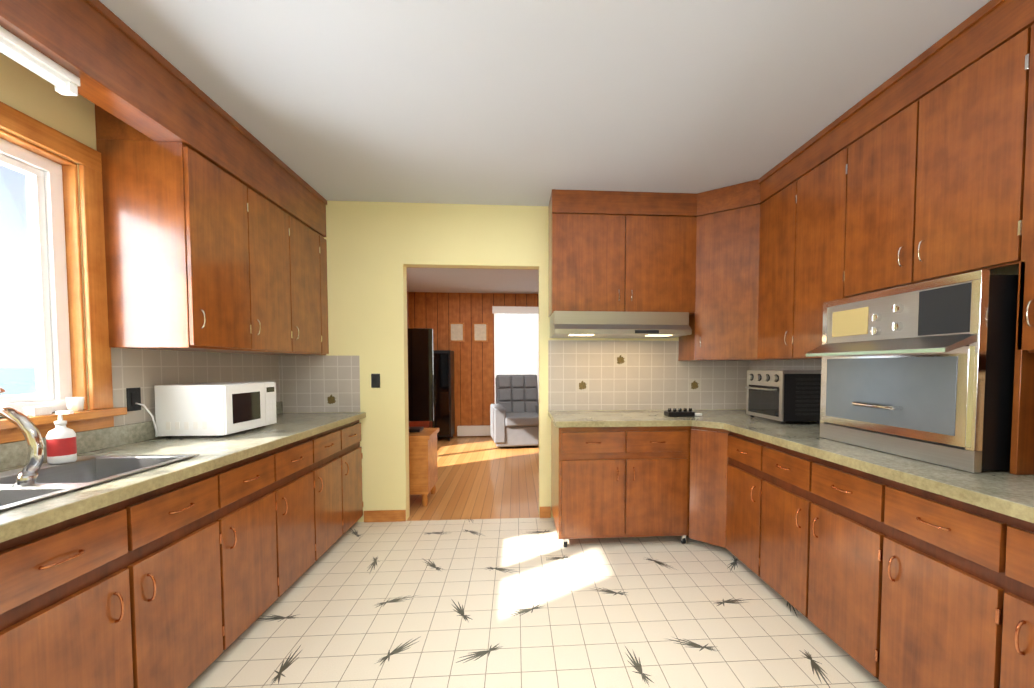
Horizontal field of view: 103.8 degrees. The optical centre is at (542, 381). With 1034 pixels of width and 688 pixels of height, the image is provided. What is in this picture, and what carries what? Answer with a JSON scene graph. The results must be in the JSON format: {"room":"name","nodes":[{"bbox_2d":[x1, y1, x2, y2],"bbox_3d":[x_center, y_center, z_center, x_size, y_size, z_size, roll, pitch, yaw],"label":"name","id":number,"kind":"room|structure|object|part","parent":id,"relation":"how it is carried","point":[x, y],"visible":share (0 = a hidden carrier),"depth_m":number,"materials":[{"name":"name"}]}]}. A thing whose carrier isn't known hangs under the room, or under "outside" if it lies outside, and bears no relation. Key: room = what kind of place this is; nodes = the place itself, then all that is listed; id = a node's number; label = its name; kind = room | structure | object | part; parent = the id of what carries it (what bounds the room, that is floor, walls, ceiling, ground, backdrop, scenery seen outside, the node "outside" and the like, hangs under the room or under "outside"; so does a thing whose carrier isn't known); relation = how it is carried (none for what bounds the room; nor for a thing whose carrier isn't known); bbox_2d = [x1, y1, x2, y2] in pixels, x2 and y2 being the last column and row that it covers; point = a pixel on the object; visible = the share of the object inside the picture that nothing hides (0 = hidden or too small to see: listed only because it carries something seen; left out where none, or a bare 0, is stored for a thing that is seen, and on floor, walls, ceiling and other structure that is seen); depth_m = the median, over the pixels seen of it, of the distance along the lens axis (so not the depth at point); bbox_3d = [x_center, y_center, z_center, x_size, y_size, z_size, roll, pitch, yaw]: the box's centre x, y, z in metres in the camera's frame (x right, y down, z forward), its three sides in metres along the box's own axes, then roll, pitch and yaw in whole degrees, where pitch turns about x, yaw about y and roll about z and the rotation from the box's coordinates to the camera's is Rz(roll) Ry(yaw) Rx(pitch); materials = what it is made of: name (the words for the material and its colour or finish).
{"room":"kitchen","nodes":[
{"label":"kitchen","id":0,"kind":"room"},
{"bbox_2d":[0,52,408,425],"bbox_3d":[-2.144,-0.115,2.572,0.150,2.600,9.700,0,2,-4],"label":"wall","id":1,"kind":"structure","parent":0,"point":[26,91],"depth_m":1.65,"materials":[{"name":"yellow paint"}]},
{"bbox_2d":[0,101,126,443],"bbox_3d":[-2.015,-0.387,1.196,0.185,1.249,1.400,0,2,-4],"label":"window","id":2,"kind":"structure","parent":1,"relation":"in","point":[102,412],"depth_m":1.73,"materials":[{"name":"brown wood"}]},
{"bbox_3d":[-2.058,-0.381,1.193,0.098,1.056,1.134,0,2,-4],"label":"kitchen window frame","id":3,"kind":"part","parent":2,"relation":"part of","materials":[{"name":"white wood"}]},
{"bbox_2d":[23,406,51,415],"bbox_3d":[-1.993,0.115,1.598,0.040,0.034,0.060,0,2,-4],"label":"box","id":4,"kind":"object","parent":2,"relation":"on","point":[35,410],"depth_m":1.58,"materials":[{"name":"white plastic"}]},
{"bbox_2d":[66,397,83,411],"bbox_3d":[-1.994,0.097,1.728,0.051,0.060,0.051,-1,2,-16],"label":"cup","id":5,"kind":"object","parent":2,"relation":"on","point":[75,404],"depth_m":1.71,"materials":[{"name":"white ceramic"}]},
{"bbox_2d":[0,401,282,467],"bbox_3d":[-1.981,0.275,1.454,0.020,0.092,3.618,0,2,-4],"label":"backsplash","id":6,"kind":"structure","parent":1,"relation":"attached to","point":[25,451],"depth_m":1.77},
{"bbox_2d":[84,68,255,351],"bbox_3d":[-1.840,-0.780,2.065,0.388,1.228,0.420,0,2,-4],"label":"upper cabinet","id":7,"kind":"object","parent":1,"relation":"attached to","point":[177,167],"depth_m":1.87,"materials":[{"name":"brown wood"}]},
{"bbox_2d":[0,26,79,95],"bbox_3d":[-1.644,-1.027,0.835,0.070,0.061,1.220,0,2,-4],"label":"fluorescent light","id":8,"kind":"object","parent":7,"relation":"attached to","point":[66,81],"depth_m":1.33,"materials":[{"name":"white plastic"}]},
{"bbox_2d":[111,348,359,425],"bbox_3d":[-1.755,0.045,2.590,0.628,0.460,1.368,0,2,-4],"label":"backsplash","id":9,"kind":"structure","parent":1,"relation":"attached to","point":[304,384],"depth_m":2.81,"materials":[{"name":"tile"}]},
{"bbox_2d":[126,387,140,410],"bbox_3d":[-2.024,0.087,2.006,0.009,0.114,0.070,0,2,-4],"label":"outlet","id":10,"kind":"object","parent":9,"relation":"attached to","point":[133,396],"visible":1,"depth_m":2.00,"materials":[{"name":"black plastic"}]},
{"bbox_2d":[216,135,295,354],"bbox_3d":[-1.869,-0.796,2.484,0.388,1.228,0.420,0,2,-4],"label":"upper cabinet","id":11,"kind":"object","parent":1,"relation":"attached to","point":[271,177],"depth_m":2.52,"materials":[{"name":"brown wood"}]},
{"bbox_2d":[292,170,328,354],"bbox_3d":[-1.901,-0.815,2.961,0.388,1.228,0.538,0,2,-4],"label":"upper cabinet","id":12,"kind":"object","parent":1,"relation":"attached to","point":[309,245],"depth_m":2.96,"materials":[{"name":"brown wood"}]},
{"bbox_2d":[409,292,538,436],"bbox_3d":[-0.050,-0.306,7.495,4.690,2.600,0.150,0,2,-4],"label":"wall","id":13,"kind":"structure","parent":0,"point":[474,381],"depth_m":7.32,"materials":[{"name":"brown wood"}]},
{"bbox_2d":[449,323,463,341],"bbox_3d":[-1.546,-0.889,7.283,0.260,0.340,0.022,0,2,-4],"label":"picture frame","id":14,"kind":"object","parent":13,"relation":"attached to","point":[456,331],"visible":1,"depth_m":7.27,"materials":[{"name":"beige paper"}]},
{"bbox_2d":[457,425,490,435],"bbox_3d":[-0.472,0.888,7.399,2.150,0.180,0.073,0,2,-4],"label":"baseboard heater","id":15,"kind":"object","parent":13,"relation":"attached to","point":[484,430],"visible":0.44,"depth_m":7.31,"materials":[{"name":"white metal"}]},
{"bbox_2d":[473,323,487,341],"bbox_3d":[-1.127,-0.890,7.311,0.260,0.340,0.022,0,2,-4],"label":"picture frame","id":16,"kind":"object","parent":13,"relation":"attached to","point":[480,332],"visible":0.98,"depth_m":7.30,"materials":[{"name":"beige paper"}]},
{"bbox_2d":[492,306,538,403],"bbox_3d":[-0.221,-0.476,7.350,1.370,1.750,0.098,0,2,-4],"label":"window blind","id":17,"kind":"object","parent":13,"relation":"attached to","point":[515,353],"visible":0.31,"depth_m":7.32,"materials":[{"name":"white fabric"}]},
{"bbox_2d":[295,201,735,521],"bbox_3d":[0.296,-0.150,3.467,4.840,2.600,0.120,0,2,-4],"label":"wall","id":18,"kind":"structure","parent":0,"point":[375,250],"depth_m":3.30,"materials":[{"name":"yellow paint"}]},
{"bbox_2d":[325,393,337,405],"bbox_3d":[-1.713,0.145,3.281,0.102,0.102,0.001,0,2,-4],"label":"wall tile","id":19,"kind":"structure","parent":18,"relation":"attached to","point":[331,399],"depth_m":3.28,"materials":[{"name":"beige tile"}]},
{"bbox_2d":[371,374,379,387],"bbox_3d":[-1.361,-0.008,3.295,0.070,0.114,0.010,0,2,-4],"label":"light switch","id":20,"kind":"object","parent":18,"relation":"attached to","point":[375,380],"visible":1,"depth_m":3.29,"materials":[{"name":"black plastic"}]},
{"bbox_2d":[364,506,550,521],"bbox_3d":[-0.702,1.107,3.381,1.540,0.095,0.013,0,2,-4],"label":"baseboard","id":21,"kind":"structure","parent":18,"relation":"attached to","point":[389,515],"depth_m":3.34,"materials":[{"name":"brown wood"}]},
{"bbox_2d":[577,379,588,391],"bbox_3d":[0.334,0.032,3.414,0.102,0.102,0.001,0,2,-4],"label":"wall tile","id":22,"kind":"structure","parent":18,"relation":"attached to","point":[582,385],"depth_m":3.41,"materials":[{"name":"beige tile"}]},
{"bbox_2d":[615,354,626,365],"bbox_3d":[0.658,-0.185,3.428,0.102,0.102,0.001,0,2,-4],"label":"wall tile","id":23,"kind":"structure","parent":18,"relation":"attached to","point":[620,359],"depth_m":3.43,"materials":[{"name":"beige tile"}]},
{"bbox_2d":[548,189,695,316],"bbox_3d":[0.613,-0.985,3.229,1.114,0.908,0.328,0,2,-4],"label":"upper cabinet","id":24,"kind":"object","parent":18,"relation":"attached to","point":[618,251],"depth_m":3.07,"materials":[{"name":"brown wood"}]},
{"bbox_2d":[550,311,691,338],"bbox_3d":[0.578,-0.441,3.181,1.015,0.173,0.457,0,2,-4],"label":"range hood","id":25,"kind":"object","parent":24,"relation":"attached to","point":[607,324],"visible":1,"depth_m":3.00,"materials":[{"name":"silver metal"}]},
{"bbox_2d":[548,340,747,410],"bbox_3d":[0.921,-0.054,3.451,1.754,0.591,0.002,0,2,-4],"label":"backsplash","id":26,"kind":"structure","parent":18,"relation":"attached to","point":[654,375],"depth_m":3.44,"materials":[{"name":"tile"}]},
{"bbox_2d":[689,379,700,390],"bbox_3d":[1.304,0.029,3.479,0.102,0.102,0.001,0,2,-4],"label":"wall tile","id":27,"kind":"structure","parent":18,"relation":"attached to","point":[694,384],"depth_m":3.48,"materials":[{"name":"beige tile"}]},
{"bbox_2d":[678,178,761,360],"bbox_3d":[1.494,-0.802,3.160,0.643,1.268,0.598,0,2,-4],"label":"upper cabinet","id":28,"kind":"object","parent":18,"relation":"attached to","point":[723,327],"depth_m":2.99,"materials":[{"name":"brown wood"}]},
{"bbox_2d":[748,359,821,421],"bbox_3d":[1.841,-0.030,2.845,0.002,0.591,1.320,0,2,-4],"label":"backsplash","id":29,"kind":"structure","parent":18,"relation":"attached to","point":[815,364],"depth_m":3.04,"materials":[{"name":"tile"}]},
{"bbox_2d":[187,436,886,687],"bbox_3d":[0.270,1.228,2.787,4.990,0.100,9.700,0,2,-4],"label":"floor","id":30,"kind":"structure","parent":0,"point":[505,603],"depth_m":2.10,"materials":[{"name":"tile"}]},
{"bbox_2d":[48,448,283,675],"bbox_3d":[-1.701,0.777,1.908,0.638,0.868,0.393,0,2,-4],"label":"base cabinet","id":31,"kind":"object","parent":30,"relation":"on","point":[136,556],"depth_m":1.48,"materials":[{"name":"brown wood"}]},
{"bbox_2d":[0,412,365,543],"bbox_3d":[-1.658,0.340,1.478,0.668,0.040,3.618,0,2,-4],"label":"countertop","id":32,"kind":"structure","parent":31,"relation":"on","point":[164,460],"depth_m":1.60,"materials":[{"name":"beige stone"}]},
{"bbox_2d":[0,388,43,488],"bbox_3d":[-1.709,0.201,1.251,0.324,0.359,0.107,0,2,-4],"label":"faucet","id":33,"kind":"object","parent":32,"relation":"on","point":[26,479],"depth_m":1.24,"materials":[{"name":"silver metal"}]},
{"bbox_2d":[46,411,76,463],"bbox_3d":[-1.832,0.209,1.542,0.077,0.197,0.073,0,2,-4],"label":"soap bottle","id":34,"kind":"object","parent":32,"relation":"on","point":[61,445],"visible":0.98,"depth_m":1.52,"materials":[{"name":"white plastic"}]},
{"bbox_2d":[0,454,199,511],"bbox_3d":[-1.638,0.409,1.252,0.464,0.178,0.864,0,2,-4],"label":"sink","id":35,"kind":"object","parent":32,"relation":"in","point":[53,481],"depth_m":1.48,"materials":[{"name":"silver metal"}]},
{"bbox_2d":[154,382,276,436],"bbox_3d":[-1.842,0.147,2.326,0.348,0.275,0.451,0,2,-4],"label":"microwave","id":36,"kind":"object","parent":32,"relation":"on","point":[219,409],"visible":1,"depth_m":2.11,"materials":[{"name":"white plastic"}]},
{"bbox_2d":[135,403,157,436],"bbox_3d":[-1.999,0.194,2.047,0.049,0.185,0.077,0,2,-4],"label":"cord","id":37,"kind":"object","parent":36,"relation":"attached to","point":[152,416],"visible":0.94,"depth_m":2.06,"materials":[{"name":"white plastic"}]},
{"bbox_2d":[280,436,319,591],"bbox_3d":[-1.727,0.762,2.303,0.638,0.868,0.400,0,2,-4],"label":"base cabinet","id":38,"kind":"object","parent":30,"relation":"on","point":[299,494],"depth_m":2.35,"materials":[{"name":"brown wood"}]},
{"bbox_2d":[316,424,344,556],"bbox_3d":[-1.754,0.746,2.702,0.638,0.868,0.400,0,2,-4],"label":"base cabinet","id":39,"kind":"object","parent":30,"relation":"on","point":[330,444],"depth_m":2.74,"materials":[{"name":"brown wood"}]},
{"bbox_2d":[344,420,362,531],"bbox_3d":[-1.781,0.731,3.100,0.638,0.868,0.398,0,2,-4],"label":"base cabinet","id":40,"kind":"object","parent":30,"relation":"on","point":[353,455],"depth_m":3.11,"materials":[{"name":"brown wood"}]},
{"bbox_2d":[409,421,431,427],"bbox_3d":[-2.018,0.346,6.671,0.330,1.360,0.280,0,2,-4],"label":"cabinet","id":41,"kind":"object","parent":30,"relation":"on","point":[426,424],"depth_m":6.55,"materials":[{"name":"red wood"}]},
{"bbox_2d":[409,428,439,506],"bbox_3d":[-1.556,0.806,3.851,1.050,0.660,0.480,0,2,-4],"label":"tv stand","id":42,"kind":"object","parent":30,"relation":"on","point":[423,471],"visible":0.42,"depth_m":3.66,"materials":[{"name":"brown wood"}]},
{"bbox_2d":[408,328,433,431],"bbox_3d":[-1.581,-0.016,3.847,1.065,0.978,0.180,0,2,-4],"label":"screen","id":43,"kind":"object","parent":42,"relation":"on","point":[420,377],"visible":0.29,"depth_m":3.84,"materials":[{"name":"black plastic"}]},
{"bbox_2d":[432,350,454,440],"bbox_3d":[-1.859,0.235,7.073,0.560,1.550,0.430,0,2,-4],"label":"cabinet","id":44,"kind":"object","parent":30,"relation":"on","point":[444,403],"visible":0.5,"depth_m":6.87,"materials":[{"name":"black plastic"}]},
{"bbox_2d":[490,374,538,446],"bbox_3d":[-0.382,0.435,6.738,0.940,1.096,1.049,0,2,-12],"label":"recliner","id":45,"kind":"object","parent":30,"relation":"on","point":[514,415],"visible":0.85,"depth_m":6.66,"materials":[{"name":"fabric"}]},
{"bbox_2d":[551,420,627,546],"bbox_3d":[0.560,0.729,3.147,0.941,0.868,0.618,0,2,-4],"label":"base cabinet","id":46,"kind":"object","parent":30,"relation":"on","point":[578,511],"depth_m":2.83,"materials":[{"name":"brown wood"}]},
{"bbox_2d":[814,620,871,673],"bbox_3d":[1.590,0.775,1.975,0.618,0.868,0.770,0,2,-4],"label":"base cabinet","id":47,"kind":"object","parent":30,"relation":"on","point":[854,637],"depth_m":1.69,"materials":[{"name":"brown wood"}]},
{"bbox_2d":[872,616,987,687],"bbox_3d":[1.629,0.797,1.399,0.618,0.868,0.385,0,2,-4],"label":"base cabinet","id":48,"kind":"object","parent":30,"relation":"on","point":[941,651],"depth_m":1.37,"materials":[{"name":"brown wood"}]},
{"bbox_2d":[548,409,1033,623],"bbox_3d":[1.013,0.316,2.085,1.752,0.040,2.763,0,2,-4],"label":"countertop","id":49,"kind":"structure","parent":48,"relation":"on","point":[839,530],"depth_m":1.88,"materials":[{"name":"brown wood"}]},
{"bbox_2d":[664,408,701,416],"bbox_3d":[1.062,0.228,3.052,0.270,0.058,0.100,0,2,-4],"label":"tray","id":50,"kind":"object","parent":49,"relation":"on","point":[678,413],"visible":0.98,"depth_m":3.01,"materials":[{"name":"black plastic"}]},
{"bbox_2d":[745,370,820,423],"bbox_3d":[1.649,0.093,2.794,0.352,0.347,0.405,0,2,-4],"label":"toaster oven","id":51,"kind":"object","parent":49,"relation":"on","point":[782,396],"visible":0.83,"depth_m":2.60,"materials":[{"name":"black metal"}]},
{"bbox_2d":[806,270,1018,472],"bbox_3d":[1.643,-0.047,1.774,0.527,0.704,0.721,0,2,-4],"label":"oven","id":52,"kind":"object","parent":49,"relation":"on","point":[922,371],"visible":0.98,"depth_m":1.56,"materials":[{"name":"silver metal"}]},
{"bbox_2d":[984,612,1033,687],"bbox_3d":[1.654,0.812,1.016,0.618,0.868,0.385,0,2,-4],"label":"base cabinet","id":53,"kind":"object","parent":30,"relation":"on","point":[1010,638],"depth_m":1.15,"materials":[{"name":"brown wood"}]},
{"bbox_2d":[99,0,990,293],"bbox_3d":[0.270,-1.480,2.681,4.990,0.120,9.700,0,2,-4],"label":"ceiling","id":54,"kind":"structure","parent":0,"point":[507,102],"depth_m":1.89,"materials":[{"name":"paint"}]},
{"bbox_2d":[756,154,791,359],"bbox_3d":[1.693,-0.784,2.694,0.308,1.268,0.380,0,2,-4],"label":"upper cabinet","id":55,"kind":"object","parent":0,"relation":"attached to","point":[774,282],"depth_m":2.69,"materials":[{"name":"brown wood"}]},
{"bbox_2d":[788,111,847,359],"bbox_3d":[1.718,-0.770,2.315,0.308,1.268,0.380,0,2,-4],"label":"upper cabinet","id":56,"kind":"object","parent":0,"relation":"attached to","point":[820,165],"depth_m":2.32,"materials":[{"name":"brown wood"}]},
{"bbox_2d":[844,0,1031,297],"bbox_3d":[1.756,-0.903,1.748,0.308,0.958,0.745,0,2,-4],"label":"upper cabinet","id":57,"kind":"object","parent":0,"relation":"attached to","point":[934,186],"depth_m":1.62,"materials":[{"name":"brown wood"}]},
{"bbox_2d":[1008,0,1033,355],"bbox_3d":[1.791,-0.728,1.241,0.308,1.268,0.285,0,2,-4],"label":"upper cabinet","id":58,"kind":"object","parent":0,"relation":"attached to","point":[1024,345],"depth_m":1.36,"materials":[{"name":"brown wood"}]},
{"label":"outside","id":59,"kind":"structure","parent":0,"visible":0},
{"bbox_2d":[0,368,504,395],"bbox_3d":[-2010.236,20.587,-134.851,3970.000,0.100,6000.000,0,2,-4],"label":"ground","id":60,"kind":"structure","parent":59,"point":[5,383],"depth_m":427.29,"materials":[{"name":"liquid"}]}
]}

